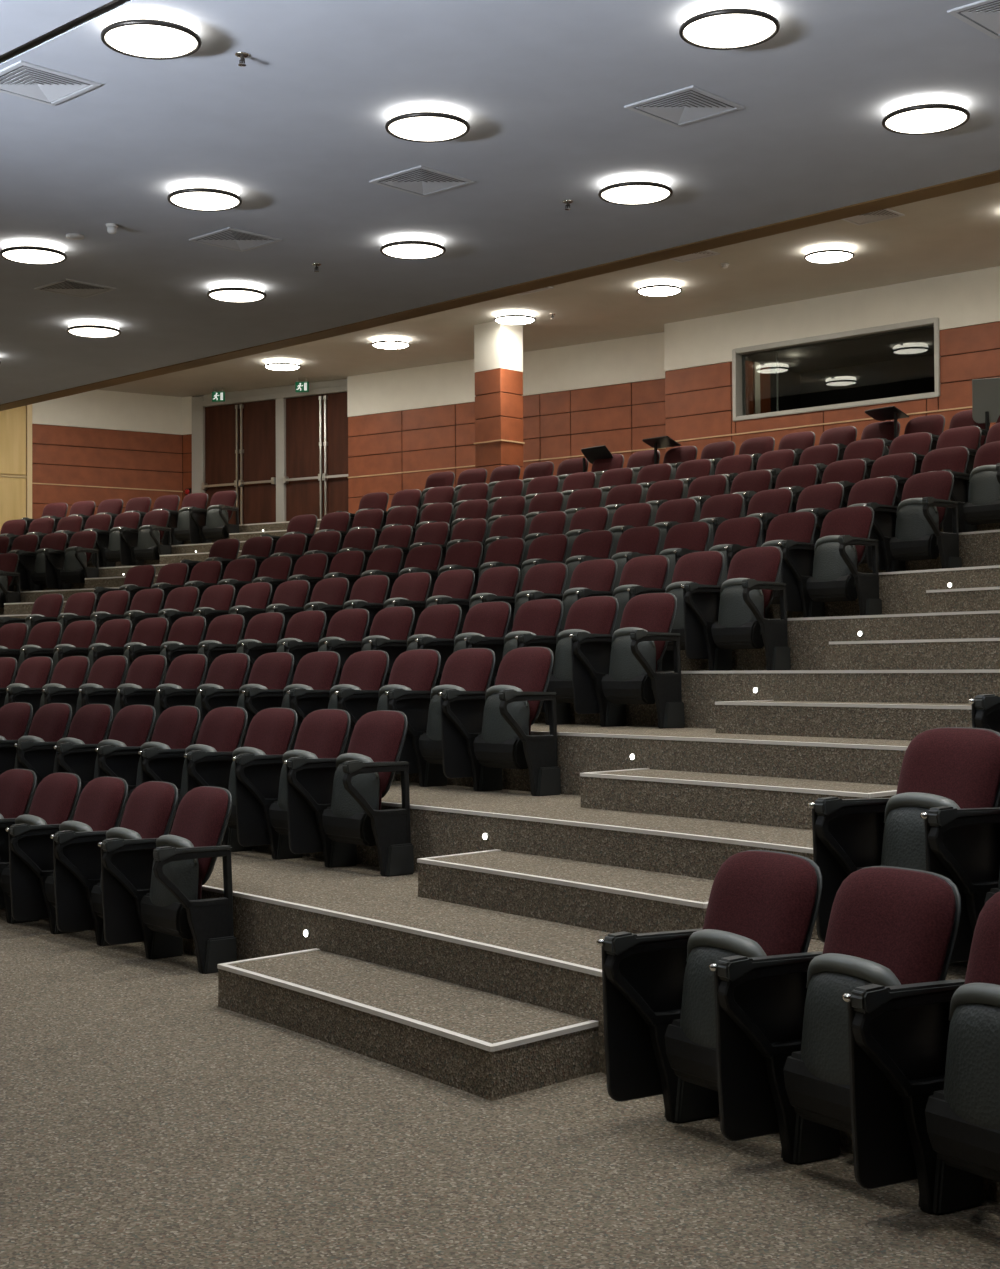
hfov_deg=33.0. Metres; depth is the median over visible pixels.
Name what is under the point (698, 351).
wall
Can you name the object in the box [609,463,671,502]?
chair
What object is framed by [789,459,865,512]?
chair
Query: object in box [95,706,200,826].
chair
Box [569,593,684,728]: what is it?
chair
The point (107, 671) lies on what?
chair
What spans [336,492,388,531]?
chair
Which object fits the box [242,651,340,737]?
chair
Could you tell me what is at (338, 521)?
chair
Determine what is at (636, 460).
chair
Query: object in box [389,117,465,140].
diffuser
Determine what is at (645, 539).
chair
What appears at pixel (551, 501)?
chair
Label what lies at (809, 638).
floor
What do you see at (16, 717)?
chair
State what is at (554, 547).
chair
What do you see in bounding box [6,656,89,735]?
chair
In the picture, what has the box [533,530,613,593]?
chair
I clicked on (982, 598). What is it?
step
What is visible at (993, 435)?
chair
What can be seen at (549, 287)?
ceiling vent
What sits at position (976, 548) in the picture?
floor
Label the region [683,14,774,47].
diffuser
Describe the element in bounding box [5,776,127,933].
chair
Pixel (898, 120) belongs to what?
diffuser
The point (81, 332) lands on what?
diffuser
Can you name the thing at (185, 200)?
diffuser
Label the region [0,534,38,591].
chair
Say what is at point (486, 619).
chair
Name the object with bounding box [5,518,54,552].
chair
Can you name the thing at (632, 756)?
step light
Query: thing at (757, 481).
chair
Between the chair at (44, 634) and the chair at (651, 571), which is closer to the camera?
the chair at (651, 571)
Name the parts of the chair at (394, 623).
frame, armrest, backrest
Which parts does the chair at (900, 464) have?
armrest, frame, backrest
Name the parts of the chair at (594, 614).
armrest, frame, backrest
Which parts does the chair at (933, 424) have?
armrest, tablet arm, backrest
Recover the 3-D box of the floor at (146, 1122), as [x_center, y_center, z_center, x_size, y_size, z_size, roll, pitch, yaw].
[-9.252,1.788,8.364,30.000,0.200,14.400,-1,-2,44]
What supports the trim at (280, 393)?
attached to the wall at (186, 401)
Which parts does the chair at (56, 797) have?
frame, armrest, backrest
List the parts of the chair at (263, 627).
frame, armrest, backrest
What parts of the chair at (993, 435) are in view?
frame, backrest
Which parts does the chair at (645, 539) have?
armrest, backrest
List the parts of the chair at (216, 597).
armrest, frame, backrest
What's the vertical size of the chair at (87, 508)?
0.876 m
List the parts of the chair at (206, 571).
frame, armrest, backrest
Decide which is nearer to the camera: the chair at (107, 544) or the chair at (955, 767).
the chair at (955, 767)
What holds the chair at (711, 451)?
on the floor at (204, 547)
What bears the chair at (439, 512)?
on the floor at (976, 548)
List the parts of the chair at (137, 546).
frame, armrest, backrest, armrest, frame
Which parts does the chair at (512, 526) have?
armrest, backrest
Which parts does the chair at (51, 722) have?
frame, armrest, backrest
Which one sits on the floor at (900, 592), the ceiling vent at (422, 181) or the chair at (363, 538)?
the chair at (363, 538)
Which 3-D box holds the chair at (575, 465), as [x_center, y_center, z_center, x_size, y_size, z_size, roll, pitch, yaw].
[0.775,-1.784,21.102,0.558,0.876,0.507,-1,-2,40]
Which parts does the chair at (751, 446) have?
backrest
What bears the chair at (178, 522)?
on the floor at (204, 547)
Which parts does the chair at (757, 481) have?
armrest, backrest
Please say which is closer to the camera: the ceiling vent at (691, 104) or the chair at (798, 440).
the ceiling vent at (691, 104)
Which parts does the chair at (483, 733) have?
frame, armrest, backrest, armrest, frame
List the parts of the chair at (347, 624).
frame, armrest, backrest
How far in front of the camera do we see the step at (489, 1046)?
6.33 m
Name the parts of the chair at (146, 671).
frame, armrest, backrest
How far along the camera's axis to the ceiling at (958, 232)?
21.57 m
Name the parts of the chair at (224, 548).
armrest, frame, backrest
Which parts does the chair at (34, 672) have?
backrest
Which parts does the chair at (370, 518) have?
backrest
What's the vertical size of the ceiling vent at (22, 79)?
0.012 m
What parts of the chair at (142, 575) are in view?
frame, armrest, backrest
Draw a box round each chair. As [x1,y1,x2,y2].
[0,519,26,535]
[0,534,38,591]
[0,536,9,552]
[0,553,20,606]
[0,594,63,645]
[0,622,61,683]
[0,623,27,648]
[0,657,17,687]
[0,657,52,707]
[0,702,32,739]
[0,703,71,774]
[0,769,36,818]
[0,772,80,923]
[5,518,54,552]
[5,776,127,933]
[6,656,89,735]
[14,704,112,813]
[15,533,67,590]
[21,502,67,534]
[22,620,96,683]
[29,592,96,644]
[33,516,82,551]
[42,655,127,736]
[44,531,98,589]
[48,501,95,532]
[50,781,177,945]
[54,705,155,819]
[56,619,131,683]
[61,514,111,562]
[62,590,129,643]
[76,499,122,530]
[79,655,166,739]
[90,512,139,566]
[91,617,168,683]
[93,565,155,611]
[95,588,163,642]
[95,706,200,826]
[97,786,236,973]
[104,497,150,530]
[117,654,207,741]
[118,510,171,565]
[125,563,188,610]
[127,616,205,683]
[129,586,198,639]
[133,495,179,528]
[138,707,247,831]
[157,561,221,609]
[157,653,249,743]
[161,493,207,544]
[163,584,234,641]
[164,614,244,683]
[180,539,239,582]
[184,708,297,851]
[188,491,238,543]
[191,558,256,608]
[198,652,293,746]
[199,582,271,640]
[202,612,284,681]
[212,536,272,580]
[225,556,291,607]
[232,709,350,859]
[235,580,309,639]
[241,610,325,684]
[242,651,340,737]
[245,534,306,579]
[260,553,327,605]
[261,514,316,555]
[273,577,348,638]
[278,531,340,576]
[282,608,369,684]
[283,710,413,876]
[287,650,388,749]
[292,512,349,554]
[295,550,364,603]
[311,575,389,637]
[312,528,375,574]
[325,606,414,684]
[327,509,383,551]
[332,548,402,601]
[334,649,440,781]
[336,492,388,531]
[347,525,411,572]
[351,572,430,637]
[358,506,417,549]
[367,489,421,528]
[369,604,461,685]
[370,544,442,599]
[383,522,448,571]
[385,648,495,786]
[392,503,452,547]
[392,569,474,635]
[400,486,454,526]
[406,471,454,507]
[408,541,482,598]
[415,601,510,686]
[420,518,487,570]
[427,499,488,544]
[433,483,488,523]
[435,566,519,634]
[438,647,560,795]
[449,538,524,596]
[452,468,486,505]
[457,515,526,567]
[463,496,525,541]
[464,599,562,687]
[467,479,523,520]
[480,562,567,634]
[487,465,519,500]
[490,534,568,596]
[496,511,566,564]
[499,492,563,538]
[502,461,553,496]
[502,476,559,515]
[515,596,618,724]
[527,559,616,633]
[533,458,588,491]
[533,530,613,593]
[535,472,595,510]
[536,507,608,561]
[537,488,602,534]
[568,445,623,487]
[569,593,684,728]
[571,468,633,506]
[575,484,642,529]
[575,555,669,634]
[578,503,651,558]
[578,526,660,591]
[597,850,821,1123]
[602,450,659,483]
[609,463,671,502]
[615,479,684,525]
[620,498,696,554]
[625,521,710,588]
[627,551,724,670]
[640,436,697,479]
[647,459,711,498]
[656,475,727,521]
[665,493,743,550]
[673,517,761,585]
[675,441,735,474]
[681,546,790,670]
[687,454,752,493]
[699,470,771,516]
[709,866,960,1164]
[711,488,792,546]
[713,436,774,474]
[724,511,816,618]
[727,449,795,493]
[743,464,817,516]
[752,431,814,470]
[760,483,843,543]
[769,444,838,488]
[778,506,881,617]
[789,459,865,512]
[794,426,856,465]
[808,727,999,942]
[810,477,897,563]
[815,438,884,484]
[836,420,899,460]
[839,453,916,507]
[842,891,999,1214]
[861,432,931,479]
[863,471,961,571]
[865,406,944,455]
[889,446,968,527]
[911,426,981,474]
[920,806,999,962]
[930,409,989,450]
[942,441,999,532]
[963,422,999,473]
[968,694,999,806]
[972,378,999,435]
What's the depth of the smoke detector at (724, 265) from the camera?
19.91 m
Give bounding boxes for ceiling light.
[0,239,66,264]
[66,319,120,337]
[101,10,201,59]
[167,181,241,211]
[207,281,265,302]
[264,359,300,370]
[371,336,409,348]
[380,234,445,259]
[385,104,469,142]
[494,310,535,324]
[598,174,672,204]
[637,280,681,296]
[679,0,779,49]
[804,244,853,263]
[882,95,969,134]
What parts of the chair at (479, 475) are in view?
backrest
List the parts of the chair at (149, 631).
frame, armrest, backrest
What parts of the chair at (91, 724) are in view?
frame, armrest, backrest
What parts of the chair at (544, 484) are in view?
backrest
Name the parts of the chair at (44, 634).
frame, armrest, backrest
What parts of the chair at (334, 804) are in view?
frame, armrest, backrest, armrest, frame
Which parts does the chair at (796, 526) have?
frame, armrest, backrest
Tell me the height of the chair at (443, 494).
0.876 m
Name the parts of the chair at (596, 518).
backrest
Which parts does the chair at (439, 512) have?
backrest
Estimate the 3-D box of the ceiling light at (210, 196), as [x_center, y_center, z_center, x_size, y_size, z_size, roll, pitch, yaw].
[-2.253,-3.354,12.949,0.562,0.110,0.586,-1,-2,44]
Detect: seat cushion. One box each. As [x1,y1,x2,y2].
[194,846,201,898]
[379,772,381,809]
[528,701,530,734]
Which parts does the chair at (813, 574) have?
frame, armrest, backrest, armrest, frame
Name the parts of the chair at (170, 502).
backrest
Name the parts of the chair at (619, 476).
backrest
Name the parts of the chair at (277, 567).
armrest, frame, backrest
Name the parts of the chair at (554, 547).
armrest, backrest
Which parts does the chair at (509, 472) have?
backrest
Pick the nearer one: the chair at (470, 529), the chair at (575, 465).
the chair at (470, 529)
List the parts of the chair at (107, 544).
armrest, frame, backrest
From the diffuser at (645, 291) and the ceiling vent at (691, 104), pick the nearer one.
the ceiling vent at (691, 104)
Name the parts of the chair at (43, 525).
armrest, backrest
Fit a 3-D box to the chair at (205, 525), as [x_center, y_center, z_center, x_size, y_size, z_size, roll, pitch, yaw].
[-4.145,-1.680,24.639,0.626,0.876,0.503,-1,-1,31]
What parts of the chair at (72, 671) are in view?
frame, armrest, backrest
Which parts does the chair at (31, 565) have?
armrest, frame, backrest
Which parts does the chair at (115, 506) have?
backrest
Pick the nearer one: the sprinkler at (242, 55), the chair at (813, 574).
the sprinkler at (242, 55)
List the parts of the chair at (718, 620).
frame, armrest, backrest, armrest, frame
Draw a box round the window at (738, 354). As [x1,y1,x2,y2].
[732,318,940,421]
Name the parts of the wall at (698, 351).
rail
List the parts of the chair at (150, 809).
frame, armrest, backrest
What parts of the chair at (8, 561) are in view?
backrest, frame, armrest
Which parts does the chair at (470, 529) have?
armrest, backrest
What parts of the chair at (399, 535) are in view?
armrest, backrest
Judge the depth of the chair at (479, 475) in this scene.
22.18 m
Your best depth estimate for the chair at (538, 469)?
21.48 m
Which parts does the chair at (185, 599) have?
frame, armrest, backrest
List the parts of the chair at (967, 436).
armrest, frame, backrest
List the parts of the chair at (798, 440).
armrest, backrest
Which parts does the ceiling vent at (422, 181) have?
duct plate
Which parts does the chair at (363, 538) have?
armrest, backrest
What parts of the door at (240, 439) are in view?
locking rod, locking rod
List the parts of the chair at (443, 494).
backrest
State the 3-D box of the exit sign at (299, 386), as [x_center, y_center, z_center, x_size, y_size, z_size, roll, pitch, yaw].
[-3.225,-4.067,27.511,0.220,0.235,0.040,-1,-1,12]
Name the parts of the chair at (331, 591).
armrest, frame, backrest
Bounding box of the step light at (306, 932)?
[303,929,309,937]
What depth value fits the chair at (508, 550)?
15.52 m
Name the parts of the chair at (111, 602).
frame, armrest, backrest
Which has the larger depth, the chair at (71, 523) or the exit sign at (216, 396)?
the exit sign at (216, 396)
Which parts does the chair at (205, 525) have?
armrest, frame, backrest, armrest, frame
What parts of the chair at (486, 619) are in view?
frame, armrest, backrest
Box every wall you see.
[0,390,182,531]
[182,396,192,498]
[347,350,540,513]
[539,332,665,475]
[664,266,999,459]
[664,354,671,418]
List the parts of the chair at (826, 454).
frame, armrest, backrest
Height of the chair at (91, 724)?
0.876 m
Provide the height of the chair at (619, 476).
0.876 m
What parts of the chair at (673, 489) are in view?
backrest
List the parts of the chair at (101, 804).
frame, armrest, backrest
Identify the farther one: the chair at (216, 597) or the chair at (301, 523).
the chair at (301, 523)
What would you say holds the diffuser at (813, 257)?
attached to the ceiling light at (831, 253)
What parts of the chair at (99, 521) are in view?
armrest, backrest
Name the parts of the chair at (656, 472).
backrest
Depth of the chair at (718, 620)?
11.76 m
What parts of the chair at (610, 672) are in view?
frame, armrest, backrest, armrest, frame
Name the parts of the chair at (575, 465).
backrest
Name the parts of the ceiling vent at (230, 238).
duct plate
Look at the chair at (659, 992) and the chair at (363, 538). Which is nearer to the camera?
the chair at (659, 992)
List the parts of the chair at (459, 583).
armrest, frame, backrest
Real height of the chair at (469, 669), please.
0.876 m
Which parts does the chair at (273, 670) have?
frame, armrest, backrest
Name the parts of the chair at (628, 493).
backrest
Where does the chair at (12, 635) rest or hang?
on the floor at (581, 748)
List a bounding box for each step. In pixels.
[4,601,94,614]
[85,575,157,588]
[160,550,241,563]
[217,948,598,1100]
[229,528,318,540]
[417,849,713,933]
[580,768,897,829]
[715,700,971,740]
[829,638,999,669]
[926,586,999,612]
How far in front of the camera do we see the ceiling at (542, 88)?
11.94 m
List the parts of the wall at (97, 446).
rail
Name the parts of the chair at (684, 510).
armrest, backrest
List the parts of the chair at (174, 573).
frame, armrest, backrest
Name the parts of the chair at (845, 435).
frame, armrest, backrest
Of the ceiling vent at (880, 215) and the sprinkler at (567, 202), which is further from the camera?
the ceiling vent at (880, 215)
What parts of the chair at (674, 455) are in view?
tablet arm, backrest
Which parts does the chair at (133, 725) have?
frame, armrest, backrest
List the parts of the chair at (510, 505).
backrest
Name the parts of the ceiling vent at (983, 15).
duct plate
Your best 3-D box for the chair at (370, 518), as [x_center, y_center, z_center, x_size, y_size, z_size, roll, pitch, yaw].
[-1.714,-1.070,20.102,0.557,0.876,0.507,-1,-2,39]
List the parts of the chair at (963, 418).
backrest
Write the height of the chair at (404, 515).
0.876 m
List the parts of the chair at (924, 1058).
pivot knob, frame, armrest, backrest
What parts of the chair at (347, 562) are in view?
armrest, frame, backrest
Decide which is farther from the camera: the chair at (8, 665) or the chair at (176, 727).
the chair at (8, 665)
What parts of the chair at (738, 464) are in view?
backrest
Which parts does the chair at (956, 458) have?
armrest, frame, backrest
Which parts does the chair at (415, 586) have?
armrest, frame, backrest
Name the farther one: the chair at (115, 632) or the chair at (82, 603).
the chair at (82, 603)
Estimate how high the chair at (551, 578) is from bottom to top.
0.876 m
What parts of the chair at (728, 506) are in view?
armrest, backrest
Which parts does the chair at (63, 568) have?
frame, armrest, backrest, armrest, frame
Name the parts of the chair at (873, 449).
frame, armrest, backrest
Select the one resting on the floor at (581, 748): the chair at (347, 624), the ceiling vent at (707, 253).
the chair at (347, 624)
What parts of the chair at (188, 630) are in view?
frame, armrest, backrest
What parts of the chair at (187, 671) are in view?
frame, armrest, backrest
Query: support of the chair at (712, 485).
on the floor at (976, 548)
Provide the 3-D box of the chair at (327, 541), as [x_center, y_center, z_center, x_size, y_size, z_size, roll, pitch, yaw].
[-2.110,-0.732,18.910,0.558,0.876,0.507,-1,-2,39]
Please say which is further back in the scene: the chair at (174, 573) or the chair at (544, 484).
the chair at (544, 484)
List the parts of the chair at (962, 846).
pivot knob, armrest, frame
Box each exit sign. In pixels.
[212,387,224,401]
[295,378,308,391]
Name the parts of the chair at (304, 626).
armrest, frame, backrest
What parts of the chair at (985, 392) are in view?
tablet arm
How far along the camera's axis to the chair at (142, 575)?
19.10 m
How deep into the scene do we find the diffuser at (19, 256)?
14.58 m
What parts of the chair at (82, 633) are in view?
frame, armrest, backrest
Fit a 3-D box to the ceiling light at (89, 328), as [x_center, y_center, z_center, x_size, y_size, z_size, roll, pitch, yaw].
[-4.299,-3.238,17.923,0.562,0.110,0.586,-1,-2,44]
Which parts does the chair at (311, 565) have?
armrest, frame, backrest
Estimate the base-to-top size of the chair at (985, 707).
0.876 m
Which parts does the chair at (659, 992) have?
pivot knob, frame, armrest, backrest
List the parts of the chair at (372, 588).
armrest, frame, backrest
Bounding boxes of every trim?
[0,0,118,57]
[0,170,999,410]
[192,379,346,521]
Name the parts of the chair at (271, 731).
frame, armrest, backrest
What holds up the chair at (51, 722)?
on the floor at (357, 912)
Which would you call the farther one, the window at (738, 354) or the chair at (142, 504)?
the chair at (142, 504)
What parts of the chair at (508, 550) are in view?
armrest, backrest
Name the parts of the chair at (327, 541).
armrest, frame, backrest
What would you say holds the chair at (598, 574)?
on the floor at (700, 690)
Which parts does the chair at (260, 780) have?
frame, armrest, backrest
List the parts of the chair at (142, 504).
backrest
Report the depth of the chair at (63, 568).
22.93 m
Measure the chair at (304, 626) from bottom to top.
0.876 m
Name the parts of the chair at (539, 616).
armrest, frame, backrest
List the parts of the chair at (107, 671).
frame, armrest, backrest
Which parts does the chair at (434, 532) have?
armrest, backrest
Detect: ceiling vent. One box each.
[0,61,100,105]
[34,279,116,297]
[189,227,281,251]
[369,165,474,196]
[517,286,553,294]
[624,85,744,126]
[670,250,719,262]
[841,208,904,225]
[947,0,999,38]
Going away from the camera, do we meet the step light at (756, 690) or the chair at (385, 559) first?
the step light at (756, 690)
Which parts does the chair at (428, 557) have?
armrest, frame, backrest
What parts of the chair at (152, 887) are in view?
frame, armrest, armrest, frame, backrest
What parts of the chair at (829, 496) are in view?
frame, armrest, backrest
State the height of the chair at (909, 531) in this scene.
0.876 m
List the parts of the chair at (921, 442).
armrest, frame, backrest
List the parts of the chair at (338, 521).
armrest, backrest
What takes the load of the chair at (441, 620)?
on the floor at (581, 748)
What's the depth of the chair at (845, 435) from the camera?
18.52 m
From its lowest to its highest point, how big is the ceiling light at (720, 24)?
0.110 m
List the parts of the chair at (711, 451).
backrest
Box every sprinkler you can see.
[235,52,248,66]
[312,263,320,271]
[562,200,572,209]
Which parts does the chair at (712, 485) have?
backrest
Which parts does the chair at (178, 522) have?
frame, backrest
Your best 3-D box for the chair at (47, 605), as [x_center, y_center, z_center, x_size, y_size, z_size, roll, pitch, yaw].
[-5.044,-0.009,18.230,0.557,0.876,0.507,-1,-2,37]
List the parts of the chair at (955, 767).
pivot knob, frame, armrest, backrest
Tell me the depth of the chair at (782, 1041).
4.86 m
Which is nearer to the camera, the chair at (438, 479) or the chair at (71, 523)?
the chair at (438, 479)
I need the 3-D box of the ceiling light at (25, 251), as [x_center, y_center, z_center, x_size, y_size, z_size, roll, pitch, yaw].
[-4.032,-3.308,14.642,0.562,0.110,0.586,-1,-2,44]
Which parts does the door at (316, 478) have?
locking rod, locking rod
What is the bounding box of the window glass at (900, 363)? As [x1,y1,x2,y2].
[745,327,934,414]
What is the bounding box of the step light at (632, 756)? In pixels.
[630,753,635,759]
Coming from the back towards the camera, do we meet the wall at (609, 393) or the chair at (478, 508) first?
the wall at (609, 393)
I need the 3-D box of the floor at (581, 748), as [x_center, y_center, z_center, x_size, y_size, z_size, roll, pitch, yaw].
[-3.538,0.933,13.466,26.741,0.514,3.726,-1,-2,44]
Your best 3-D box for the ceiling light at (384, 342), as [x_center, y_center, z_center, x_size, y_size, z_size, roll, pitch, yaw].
[-1.569,-4.205,24.382,0.562,0.110,0.586,-1,-2,44]
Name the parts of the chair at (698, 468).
backrest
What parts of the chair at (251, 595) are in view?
armrest, frame, backrest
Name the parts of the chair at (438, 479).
backrest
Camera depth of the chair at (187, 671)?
12.97 m
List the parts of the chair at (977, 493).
armrest, frame, backrest, frame, armrest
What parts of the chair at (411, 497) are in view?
backrest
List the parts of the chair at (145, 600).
frame, armrest, backrest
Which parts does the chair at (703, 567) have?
frame, armrest, backrest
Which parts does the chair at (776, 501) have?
armrest, backrest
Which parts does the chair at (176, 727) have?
frame, armrest, backrest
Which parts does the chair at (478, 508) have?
backrest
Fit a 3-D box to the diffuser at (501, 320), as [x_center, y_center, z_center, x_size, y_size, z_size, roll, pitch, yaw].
[0.202,-4.215,22.680,0.516,0.038,0.516,-1,-2,44]
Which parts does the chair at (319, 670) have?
frame, armrest, backrest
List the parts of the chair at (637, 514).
armrest, backrest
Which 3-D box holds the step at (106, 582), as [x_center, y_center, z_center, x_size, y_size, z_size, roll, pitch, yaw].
[-4.471,-0.667,22.037,2.112,0.184,0.567,-1,-1,34]
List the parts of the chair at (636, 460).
backrest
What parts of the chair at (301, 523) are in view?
armrest, backrest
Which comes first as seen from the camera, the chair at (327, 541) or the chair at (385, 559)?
the chair at (385, 559)
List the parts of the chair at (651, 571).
armrest, frame, backrest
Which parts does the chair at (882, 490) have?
frame, armrest, backrest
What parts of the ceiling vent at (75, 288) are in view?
duct plate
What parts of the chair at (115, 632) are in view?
frame, armrest, backrest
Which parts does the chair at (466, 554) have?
armrest, frame, backrest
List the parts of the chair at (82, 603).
frame, armrest, backrest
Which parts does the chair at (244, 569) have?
frame, armrest, backrest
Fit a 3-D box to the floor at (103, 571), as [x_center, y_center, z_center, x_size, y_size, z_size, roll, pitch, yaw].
[0.571,-0.802,17.704,26.741,0.514,3.726,-1,-2,44]
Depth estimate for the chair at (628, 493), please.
17.57 m
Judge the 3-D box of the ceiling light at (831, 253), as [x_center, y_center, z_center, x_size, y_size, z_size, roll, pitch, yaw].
[3.768,-4.343,19.305,0.562,0.110,0.586,-1,-2,44]
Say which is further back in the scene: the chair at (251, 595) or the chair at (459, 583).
the chair at (251, 595)
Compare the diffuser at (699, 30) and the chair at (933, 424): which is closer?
the diffuser at (699, 30)
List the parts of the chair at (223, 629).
frame, armrest, backrest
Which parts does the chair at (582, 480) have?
backrest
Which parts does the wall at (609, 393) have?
rail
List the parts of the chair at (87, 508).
backrest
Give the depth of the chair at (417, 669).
10.99 m
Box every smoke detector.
[66,233,83,239]
[106,223,117,233]
[721,263,728,267]
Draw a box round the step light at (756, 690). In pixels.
[753,687,758,693]
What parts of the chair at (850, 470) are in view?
frame, armrest, backrest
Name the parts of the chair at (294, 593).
armrest, frame, backrest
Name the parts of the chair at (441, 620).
frame, armrest, backrest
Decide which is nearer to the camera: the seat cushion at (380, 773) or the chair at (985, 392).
the seat cushion at (380, 773)
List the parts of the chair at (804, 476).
frame, armrest, backrest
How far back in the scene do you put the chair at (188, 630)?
14.95 m
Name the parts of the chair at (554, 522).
backrest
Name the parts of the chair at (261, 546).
armrest, frame, backrest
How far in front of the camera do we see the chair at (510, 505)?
18.72 m
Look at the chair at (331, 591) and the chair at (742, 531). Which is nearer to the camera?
the chair at (742, 531)
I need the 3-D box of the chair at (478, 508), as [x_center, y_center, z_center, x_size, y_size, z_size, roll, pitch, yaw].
[-0.453,-1.099,19.051,0.557,0.876,0.507,-1,-2,41]
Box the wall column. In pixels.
[474,321,524,483]
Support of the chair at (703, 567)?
on the floor at (700, 690)
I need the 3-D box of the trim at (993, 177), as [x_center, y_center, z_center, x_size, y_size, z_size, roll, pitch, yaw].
[-0.841,-3.444,17.346,0.372,0.262,30.022,1,-2,-45]
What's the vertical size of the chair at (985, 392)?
1.144 m
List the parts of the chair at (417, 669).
frame, armrest, backrest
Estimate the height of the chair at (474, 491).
0.876 m
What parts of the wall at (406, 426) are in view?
rail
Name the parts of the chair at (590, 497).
backrest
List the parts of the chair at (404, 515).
backrest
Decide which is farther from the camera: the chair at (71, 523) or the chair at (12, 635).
the chair at (71, 523)
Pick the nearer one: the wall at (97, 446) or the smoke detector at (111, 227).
the smoke detector at (111, 227)
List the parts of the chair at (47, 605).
frame, armrest, backrest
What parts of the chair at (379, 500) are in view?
backrest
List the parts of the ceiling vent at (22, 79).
duct plate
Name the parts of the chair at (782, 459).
armrest, backrest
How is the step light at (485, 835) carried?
attached to the floor at (449, 819)
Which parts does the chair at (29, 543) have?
backrest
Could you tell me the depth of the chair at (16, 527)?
25.22 m
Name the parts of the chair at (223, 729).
frame, armrest, backrest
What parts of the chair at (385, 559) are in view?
armrest, frame, backrest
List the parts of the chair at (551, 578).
armrest, frame, backrest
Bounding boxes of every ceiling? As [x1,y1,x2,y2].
[0,0,112,55]
[0,0,999,403]
[97,182,999,396]
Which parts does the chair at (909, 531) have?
armrest, frame, backrest, frame, armrest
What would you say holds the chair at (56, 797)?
on the floor at (146, 1122)
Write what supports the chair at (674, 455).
on the floor at (204, 547)
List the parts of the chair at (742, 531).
armrest, backrest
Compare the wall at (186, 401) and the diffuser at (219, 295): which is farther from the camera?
the wall at (186, 401)
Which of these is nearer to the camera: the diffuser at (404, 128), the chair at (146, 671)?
the diffuser at (404, 128)
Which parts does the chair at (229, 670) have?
frame, armrest, backrest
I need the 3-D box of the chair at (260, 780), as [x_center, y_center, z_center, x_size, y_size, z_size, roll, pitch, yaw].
[-1.175,0.869,9.672,0.507,0.876,0.557,1,-2,-40]
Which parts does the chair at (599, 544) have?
armrest, backrest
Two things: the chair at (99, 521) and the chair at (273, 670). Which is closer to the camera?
the chair at (273, 670)
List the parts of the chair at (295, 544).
armrest, frame, backrest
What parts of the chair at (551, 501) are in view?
backrest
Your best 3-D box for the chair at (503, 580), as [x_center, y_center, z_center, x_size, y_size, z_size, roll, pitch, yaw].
[-0.162,-0.130,13.852,0.507,0.876,0.557,1,-2,-43]
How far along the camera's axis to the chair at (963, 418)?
17.39 m
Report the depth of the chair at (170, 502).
25.28 m
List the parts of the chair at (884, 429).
armrest, frame, backrest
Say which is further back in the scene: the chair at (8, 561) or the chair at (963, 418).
the chair at (8, 561)
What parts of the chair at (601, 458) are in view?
tablet arm, backrest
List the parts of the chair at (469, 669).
frame, armrest, backrest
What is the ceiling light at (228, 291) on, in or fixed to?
attached to the ceiling at (542, 88)
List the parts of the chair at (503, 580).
armrest, frame, backrest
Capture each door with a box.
[202,400,275,524]
[283,392,348,520]
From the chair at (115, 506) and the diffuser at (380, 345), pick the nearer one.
the diffuser at (380, 345)
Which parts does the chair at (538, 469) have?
backrest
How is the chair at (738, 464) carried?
on the floor at (103, 571)
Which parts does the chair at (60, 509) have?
backrest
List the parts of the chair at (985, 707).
pivot knob, armrest, frame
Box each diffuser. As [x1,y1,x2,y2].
[3,250,63,263]
[69,328,118,336]
[105,25,196,57]
[171,192,238,209]
[210,290,263,301]
[266,364,298,369]
[373,342,408,348]
[383,244,442,258]
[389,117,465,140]
[496,317,533,323]
[602,185,669,203]
[639,287,679,295]
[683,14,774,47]
[806,252,851,262]
[886,108,965,132]
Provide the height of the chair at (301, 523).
0.876 m
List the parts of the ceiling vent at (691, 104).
duct plate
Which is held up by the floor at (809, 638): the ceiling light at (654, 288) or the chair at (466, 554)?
the chair at (466, 554)
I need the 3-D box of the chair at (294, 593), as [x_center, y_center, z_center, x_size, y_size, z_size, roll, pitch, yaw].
[-2.104,-0.078,15.777,0.557,0.876,0.507,-1,-2,43]
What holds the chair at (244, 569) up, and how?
on the floor at (809, 638)
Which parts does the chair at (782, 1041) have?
pivot knob, frame, armrest, backrest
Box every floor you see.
[0,529,999,614]
[0,565,999,618]
[0,845,999,1202]
[0,910,999,1268]
[13,523,999,591]
[87,541,245,567]
[160,519,321,544]
[169,781,967,966]
[395,723,910,795]
[534,669,999,727]
[680,610,999,670]
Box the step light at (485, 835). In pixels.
[483,832,488,839]
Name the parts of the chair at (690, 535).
armrest, backrest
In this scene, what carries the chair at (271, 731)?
on the floor at (357, 912)
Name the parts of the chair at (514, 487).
backrest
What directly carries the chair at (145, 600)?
on the floor at (700, 690)
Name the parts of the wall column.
rail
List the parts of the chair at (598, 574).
armrest, frame, backrest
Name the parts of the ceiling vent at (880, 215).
duct plate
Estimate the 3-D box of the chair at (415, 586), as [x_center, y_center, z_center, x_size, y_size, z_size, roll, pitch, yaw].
[-0.922,-0.109,14.639,0.507,0.876,0.557,1,-2,-45]
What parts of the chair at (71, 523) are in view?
armrest, backrest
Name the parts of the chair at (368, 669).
frame, armrest, backrest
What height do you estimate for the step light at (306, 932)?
0.041 m
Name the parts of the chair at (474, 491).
backrest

